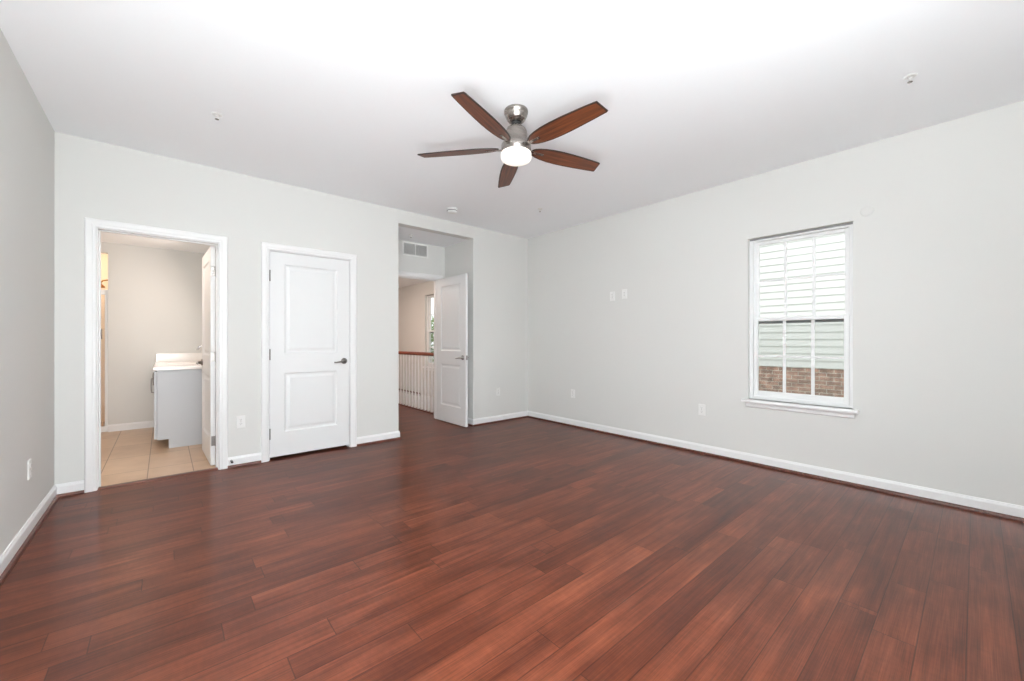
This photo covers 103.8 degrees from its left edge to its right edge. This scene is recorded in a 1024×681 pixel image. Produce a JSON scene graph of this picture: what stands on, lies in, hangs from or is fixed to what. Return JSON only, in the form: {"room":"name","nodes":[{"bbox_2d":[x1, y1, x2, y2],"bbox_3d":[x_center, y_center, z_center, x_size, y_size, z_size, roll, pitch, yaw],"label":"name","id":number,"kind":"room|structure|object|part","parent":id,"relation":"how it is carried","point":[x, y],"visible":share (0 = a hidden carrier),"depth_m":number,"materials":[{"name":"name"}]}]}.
{"room":"empty bedroom","nodes":[
{"label":"empty bedroom","id":0,"kind":"room"},
{"bbox_2d":[0,29,53,555],"bbox_3d":[-1.809,-0.196,1.048,0.120,2.743,5.090,0,0,-41],"label":"wall","id":1,"kind":"structure","parent":0,"point":[26,132],"depth_m":2.36,"materials":[{"name":"white paint"}]},
{"bbox_2d":[0,485,56,574],"bbox_3d":[-1.798,1.129,1.137,0.014,0.095,4.970,0,0,-41],"label":"baseboard","id":2,"kind":"structure","parent":1,"relation":"attached to","point":[13,547],"depth_m":2.34,"materials":[{"name":"white paint"}]},
{"bbox_2d":[0,495,59,585],"bbox_3d":[-1.787,1.165,1.147,0.016,0.022,4.970,0,0,-41],"label":"trim","id":3,"kind":"structure","parent":1,"relation":"attached to","point":[26,542],"depth_m":2.30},
{"bbox_2d":[28,458,31,479],"bbox_3d":[-2.935,0.783,2.446,0.009,0.115,0.070,0,0,-41],"label":"electrical outlet","id":4,"kind":"object","parent":1,"relation":"attached to","point":[30,459],"visible":1,"depth_m":2.44,"materials":[{"name":"white plastic"}]},
{"bbox_2d":[101,254,107,421],"bbox_3d":[-5.942,-0.074,5.247,1.190,2.500,0.990,0,0,-41],"label":"wall","id":5,"kind":"structure","parent":0,"point":[104,257],"depth_m":5.82,"materials":[{"name":"beige paint"}]},
{"bbox_2d":[101,242,204,424],"bbox_3d":[-5.214,-0.074,5.170,2.190,2.500,0.080,0,0,-41],"label":"wall","id":6,"kind":"structure","parent":0,"point":[155,294],"depth_m":5.38,"materials":[{"name":"white paint"}]},
{"bbox_2d":[101,289,107,431],"bbox_3d":[-5.589,0.259,4.837,1.025,1.826,0.083,0,0,-41],"label":"shower door","id":7,"kind":"structure","parent":6,"relation":"attached to","point":[103,292],"depth_m":5.16,"materials":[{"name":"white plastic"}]},
{"bbox_2d":[108,420,153,431],"bbox_3d":[-3.786,1.129,4.739,2.854,0.095,0.545,0,0,27],"label":"baseboard","id":8,"kind":"structure","parent":6,"relation":"attached to","point":[144,424],"depth_m":5.28,"materials":[{"name":"white paint"}]},
{"bbox_2d":[156,353,201,361],"bbox_3d":[-4.090,0.234,5.063,0.620,0.115,1.546,0,0,-41],"label":"backsplash","id":9,"kind":"structure","parent":6,"relation":"attached to","point":[160,357],"depth_m":5.58,"materials":[{"name":"white stone"}]},
{"bbox_2d":[101,232,215,253],"bbox_3d":[-4.623,-1.304,4.571,2.240,0.100,3.680,0,0,-41],"label":"ceiling","id":10,"kind":"structure","parent":0,"point":[105,237],"depth_m":5.19,"materials":[{"name":"white paint"}]},
{"bbox_2d":[215,250,215,350],"bbox_3d":[-3.492,-0.124,4.915,0.080,2.600,2.720,0,0,-41],"label":"wall","id":11,"kind":"structure","parent":0,"point":[215,250],"depth_m":5.57,"materials":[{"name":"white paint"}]},
{"bbox_2d":[54,131,527,484],"bbox_3d":[-1.678,-0.196,4.608,4.981,2.743,0.120,0,0,-41],"label":"wall","id":12,"kind":"structure","parent":0,"point":[93,179],"depth_m":3.83,"materials":[{"name":"white paint"}]},
{"bbox_2d":[84,217,227,492],"bbox_3d":[-3.002,0.111,3.448,0.909,2.130,0.142,0,0,-41],"label":"door frame","id":13,"kind":"structure","parent":12,"relation":"attached to","point":[93,227],"depth_m":3.19,"materials":[{"name":"white paint"}]},
{"bbox_2d":[196,246,215,464],"bbox_3d":[-3.035,0.141,4.012,0.152,2.037,0.766,0,0,-42],"label":"door","id":14,"kind":"structure","parent":12,"relation":"in","point":[208,360],"depth_m":3.85,"materials":[{"name":"white paint"}]},
{"bbox_3d":[-3.039,0.141,4.016,0.035,2.037,0.756,0,0,-43],"label":"panel","id":15,"kind":"part","parent":14,"relation":"part of","materials":[{"name":"white paint"}]},
{"bbox_2d":[236,415,244,427],"bbox_3d":[-2.546,0.764,3.771,0.070,0.115,0.009,0,0,-41],"label":"electrical outlet","id":16,"kind":"object","parent":12,"relation":"attached to","point":[240,420],"visible":1,"depth_m":3.77,"materials":[{"name":"white plastic"}]},
{"bbox_2d":[56,411,527,493],"bbox_3d":[-1.831,1.129,4.877,4.861,0.095,0.754,0,0,-41],"label":"baseboard","id":17,"kind":"structure","parent":12,"relation":"attached to","point":[68,487],"depth_m":4.50,"materials":[{"name":"white paint"}]},
{"bbox_2d":[57,416,527,496],"bbox_3d":[-1.825,1.165,4.871,4.861,0.022,0.770,0,0,-41],"label":"trim","id":18,"kind":"structure","parent":12,"relation":"attached to","point":[397,438],"depth_m":4.51,"materials":[{"name":"wood"}]},
{"bbox_2d":[269,251,348,457],"bbox_3d":[-2.075,0.136,4.175,0.778,2.025,0.093,0,0,-41],"label":"door","id":19,"kind":"structure","parent":12,"relation":"in","point":[309,349],"depth_m":4.16,"materials":[{"name":"white paint"}]},
{"bbox_2d":[261,242,356,462],"bbox_3d":[-2.114,0.111,4.217,0.914,2.130,0.142,0,0,-41],"label":"door frame","id":20,"kind":"structure","parent":12,"relation":"attached to","point":[266,247],"depth_m":3.93,"materials":[{"name":"white paint"}]},
{"bbox_2d":[398,277,427,287],"bbox_3d":[-2.600,-1.304,7.804,2.431,0.100,4.440,0,0,-41],"label":"ceiling","id":21,"kind":"structure","parent":0,"point":[402,282],"depth_m":8.54,"materials":[{"name":"white paint"}]},
{"bbox_2d":[398,240,444,279],"bbox_3d":[-1.469,-0.165,5.768,1.334,2.682,0.120,0,0,-41],"label":"wall","id":22,"kind":"structure","parent":0,"point":[434,264],"depth_m":5.88,"materials":[{"name":"white paint"}]},
{"bbox_2d":[402,241,427,257],"bbox_3d":[-1.383,-1.299,5.756,0.406,0.194,0.010,0,0,-41],"label":"air vent","id":23,"kind":"object","parent":22,"relation":"in","point":[408,248],"visible":1,"depth_m":5.75,"materials":[{"name":"white plastic"}]},
{"bbox_2d":[398,270,442,418],"bbox_3d":[-1.434,0.101,5.785,0.924,2.150,0.142,0,0,-41],"label":"door frame","id":24,"kind":"structure","parent":22,"relation":"attached to","point":[403,274],"depth_m":6.03,"materials":[{"name":"white paint"}]},
{"bbox_2d":[436,273,468,426],"bbox_3d":[-0.860,0.132,5.682,0.152,2.061,0.779,0,0,-41],"label":"door","id":25,"kind":"structure","parent":22,"relation":"in","point":[452,357],"depth_m":5.63,"materials":[{"name":"white paint"}]},
{"bbox_2d":[398,226,466,247],"bbox_3d":[-1.246,-1.456,5.511,1.194,0.100,0.680,0,0,-41],"label":"ceiling","id":26,"kind":"structure","parent":0,"point":[423,237],"depth_m":5.54,"materials":[{"name":"white paint"}]},
{"bbox_2d":[445,240,467,277],"bbox_3d":[-0.768,-0.165,5.886,0.120,2.682,0.620,0,0,-41],"label":"wall","id":27,"kind":"structure","parent":0,"point":[456,255],"depth_m":5.84,"materials":[{"name":"white paint"}]},
{"bbox_2d":[0,405,1023,680],"bbox_3d":[-1.943,1.234,4.372,5.931,0.124,10.290,0,0,-41],"label":"floor","id":28,"kind":"structure","parent":0,"point":[523,549],"depth_m":2.04,"materials":[{"name":"brown wood"}]},
{"bbox_2d":[98,467,217,489],"bbox_3d":[-2.980,1.169,3.422,0.765,0.013,0.057,0,0,-41],"label":"threshold","id":29,"kind":"object","parent":28,"relation":"on","point":[215,468],"visible":1,"depth_m":3.38,"materials":[{"name":"brown wood"}]},
{"bbox_2d":[151,345,215,447],"bbox_3d":[-4.096,0.613,5.052,0.644,1.118,1.554,0,0,-41],"label":"bathroom vanity","id":30,"kind":"object","parent":28,"relation":"on","point":[176,379],"visible":0.59,"depth_m":4.45,"materials":[{"name":"grey paint"}]},
{"bbox_3d":[-3.983,0.697,4.491,0.024,0.728,0.497,0,0,-41],"label":"door","id":31,"kind":"part","parent":30,"relation":"part of","materials":[{"name":"grey paint"}]},
{"bbox_2d":[153,361,215,370],"bbox_3d":[-4.089,0.304,5.058,0.625,0.034,1.554,0,0,-41],"label":"countertop","id":32,"kind":"structure","parent":30,"relation":"on","point":[157,366],"depth_m":4.52,"materials":[{"name":"white stone"}]},
{"bbox_2d":[166,362,195,363],"bbox_3d":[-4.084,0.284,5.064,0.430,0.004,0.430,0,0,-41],"label":"basin","id":33,"kind":"object","parent":32,"relation":"in","point":[179,362],"depth_m":4.99,"materials":[{"name":"white ceramic"}]},
{"bbox_2d":[398,351,433,413],"bbox_3d":[-2.496,0.685,7.901,0.095,0.981,4.230,0,0,-41],"label":"stair railing","id":34,"kind":"object","parent":28,"relation":"on","point":[412,400],"visible":0.56,"depth_m":6.93,"materials":[{"name":"white paint"}]},
{"bbox_3d":[-2.496,1.168,7.901,0.095,0.016,4.230,0,0,-41],"label":"shoe rail","id":35,"kind":"part","parent":34,"relation":"part of","materials":[{"name":"wood"}]},
{"bbox_3d":[-2.498,0.223,7.899,0.062,0.056,4.230,0,0,-41],"label":"handrail","id":36,"kind":"part","parent":34,"relation":"part of","materials":[{"name":"brown wood"}]},
{"bbox_2d":[0,0,1023,238],"bbox_3d":[0.034,-1.627,2.724,5.101,0.120,5.210,0,0,-41],"label":"ceiling","id":37,"kind":"structure","parent":0,"point":[342,98],"depth_m":2.46,"materials":[{"name":"white paint"}]},
{"bbox_2d":[212,112,221,119],"bbox_3d":[-2.043,-1.549,2.781,0.061,0.037,0.061,0,0,-41],"label":"sprinkler","id":38,"kind":"object","parent":37,"relation":"attached to","point":[216,114],"visible":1,"depth_m":2.77,"materials":[{"name":"white plastic"}]},
{"bbox_2d":[447,207,457,213],"bbox_3d":[-0.712,-1.543,4.783,0.134,0.048,0.134,0,0,-41],"label":"smoke detector","id":39,"kind":"object","parent":37,"relation":"attached to","point":[451,210],"visible":1,"depth_m":4.74,"materials":[{"name":"white plastic"}]},
{"bbox_2d":[417,92,607,187],"bbox_3d":[0.067,-1.392,2.719,1.330,0.350,1.296,0,0,-41],"label":"ceiling fan","id":40,"kind":"object","parent":37,"relation":"hanging from","point":[515,149],"visible":1,"depth_m":2.66,"materials":[{"name":"brown wood"}]},
{"bbox_3d":[-0.372,-1.312,2.807,0.572,0.007,0.134,0,13,10],"label":"blade","id":41,"kind":"part","parent":40,"relation":"part of","materials":[{"name":"brown wood"}]},
{"bbox_3d":[-0.161,-1.312,2.379,0.134,0.007,0.572,15,7,27],"label":"blade","id":42,"kind":"part","parent":40,"relation":"part of","materials":[{"name":"brown wood"}]},
{"bbox_3d":[-0.030,-1.312,3.141,0.134,0.007,0.572,-13,2,-8],"label":"blade","id":43,"kind":"part","parent":40,"relation":"part of","materials":[{"name":"brown wood"}]},
{"bbox_3d":[0.028,-1.249,2.739,0.208,0.064,0.208,0,0,-41],"label":"lamp shade","id":44,"kind":"part","parent":40,"relation":"part of","materials":[{"name":"white glass"}]},
{"bbox_3d":[0.392,-1.312,2.919,0.572,0.007,0.134,0,-13,-26],"label":"blade","id":45,"kind":"part","parent":40,"relation":"part of","materials":[{"name":"brown wood"}]},
{"bbox_3d":[0.312,-1.312,2.448,0.572,0.007,0.134,0,-13,46],"label":"blade","id":46,"kind":"part","parent":40,"relation":"part of","materials":[{"name":"brown wood"}]},
{"bbox_2d":[903,73,916,83],"bbox_3d":[2.360,-1.549,2.381,0.061,0.037,0.061,0,0,-41],"label":"sprinkler","id":47,"kind":"object","parent":37,"relation":"attached to","point":[909,77],"visible":1,"depth_m":2.38,"materials":[{"name":"white plastic"}]},
{"bbox_2d":[398,100,1023,505],"bbox_3d":[0.232,1.204,6.322,0.150,5.543,10.390,0,0,-41],"label":"wall","id":48,"kind":"structure","parent":0,"point":[938,259],"depth_m":3.29,"materials":[{"name":"white paint"}]},
{"bbox_2d":[422,294,433,370],"bbox_3d":[-1.589,-0.170,8.368,0.180,1.613,0.865,0,0,-41],"label":"window","id":49,"kind":"structure","parent":48,"relation":"in","point":[429,331],"depth_m":8.65,"materials":[{"name":"white plastic"}]},
{"bbox_3d":[-1.550,-0.206,8.400,0.080,1.539,0.789,0,0,-41],"label":"frame","id":50,"kind":"part","parent":49,"relation":"part of","materials":[{"name":"white plastic"}]},
{"bbox_3d":[-1.564,0.157,8.388,0.029,0.748,0.721,0,0,-41],"label":"sash","id":51,"kind":"part","parent":49,"relation":"part of","materials":[{"name":"white plastic"}]},
{"bbox_3d":[-1.537,-0.566,8.411,0.029,0.765,0.721,0,0,-41],"label":"sash","id":52,"kind":"part","parent":49,"relation":"part of","materials":[{"name":"white plastic"}]},
{"bbox_2d":[571,389,574,397],"bbox_3d":[0.833,0.730,5.507,0.009,0.115,0.070,0,0,-41],"label":"electrical outlet","id":53,"kind":"object","parent":48,"relation":"attached to","point":[572,390],"visible":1,"depth_m":5.50,"materials":[{"name":"white plastic"}]},
{"bbox_2d":[610,292,614,300],"bbox_3d":[1.254,-0.552,5.021,0.009,0.115,0.070,0,0,-41],"label":"electrical outlet","id":54,"kind":"object","parent":48,"relation":"attached to","point":[612,294],"visible":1,"depth_m":5.02,"materials":[{"name":"white plastic"}]},
{"bbox_2d":[622,289,626,298],"bbox_3d":[1.367,-0.566,4.888,0.013,0.115,0.070,0,0,-41],"label":"cable plate","id":55,"kind":"object","parent":48,"relation":"attached to","point":[624,291],"visible":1,"depth_m":4.88,"materials":[{"name":"white plastic"}]},
{"bbox_2d":[698,404,704,415],"bbox_3d":[1.978,0.722,4.185,0.009,0.115,0.070,0,0,-41],"label":"electrical outlet","id":56,"kind":"object","parent":48,"relation":"attached to","point":[701,407],"visible":1,"depth_m":4.18,"materials":[{"name":"white plastic"}]},
{"bbox_2d":[528,411,1023,517],"bbox_3d":[1.866,1.129,4.311,0.014,0.095,4.970,0,0,-41],"label":"baseboard","id":57,"kind":"structure","parent":48,"relation":"attached to","point":[965,500],"depth_m":3.41,"materials":[{"name":"white paint"}]},
{"bbox_2d":[528,416,1023,521],"bbox_3d":[1.855,1.165,4.301,0.016,0.022,4.970,0,0,-41],"label":"trim","id":58,"kind":"structure","parent":48,"relation":"attached to","point":[1021,519],"depth_m":3.39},
{"bbox_2d":[741,222,858,418],"bbox_3d":[2.549,-0.170,3.591,0.180,1.613,0.860,0,0,-41],"label":"window","id":59,"kind":"structure","parent":48,"relation":"in","point":[771,397],"depth_m":3.55,"materials":[{"name":"white plastic"}]},
{"bbox_3d":[2.522,0.573,3.568,0.110,0.024,0.860,0,0,-41],"label":"sill","id":60,"kind":"part","parent":59,"relation":"part of","materials":[{"name":"white paint"}]},
{"bbox_3d":[2.613,-0.174,3.644,0.008,0.028,0.720,0,0,-41],"label":"screen rail","id":61,"kind":"part","parent":59,"relation":"part of","materials":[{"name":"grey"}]},
{"bbox_3d":[2.601,-0.566,3.634,0.029,0.765,0.716,0,0,-41],"label":"sash","id":62,"kind":"part","parent":59,"relation":"part of","materials":[{"name":"white plastic"}]},
{"bbox_3d":[2.575,0.157,3.611,0.029,0.748,0.716,0,0,-41],"label":"sash","id":63,"kind":"part","parent":59,"relation":"part of","materials":[{"name":"white plastic"}]},
{"label":"outside","id":64,"kind":"structure","parent":0,"visible":0},
{"bbox_3d":[14.608,4.226,31.864,54.950,0.100,100.000,0,0,-41],"label":"ground","id":65,"kind":"structure","parent":64,"visible":0},
{"bbox_2d":[431,316,433,360],"bbox_3d":[-4.559,1.379,21.865,3.981,5.611,3.851,0,0,-41],"label":"leafy tree","id":66,"kind":"object","parent":65,"relation":"on","point":[432,320],"visible":0.03,"depth_m":21.26,"materials":[{"name":"green plant"}]},
{"bbox_2d":[759,233,844,396],"bbox_3d":[6.147,-0.774,6.808,1.150,9.900,13.600,0,0,-41],"label":"house","id":67,"kind":"structure","parent":65,"relation":"on","point":[830,249],"depth_m":7.38,"materials":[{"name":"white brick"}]}
]}

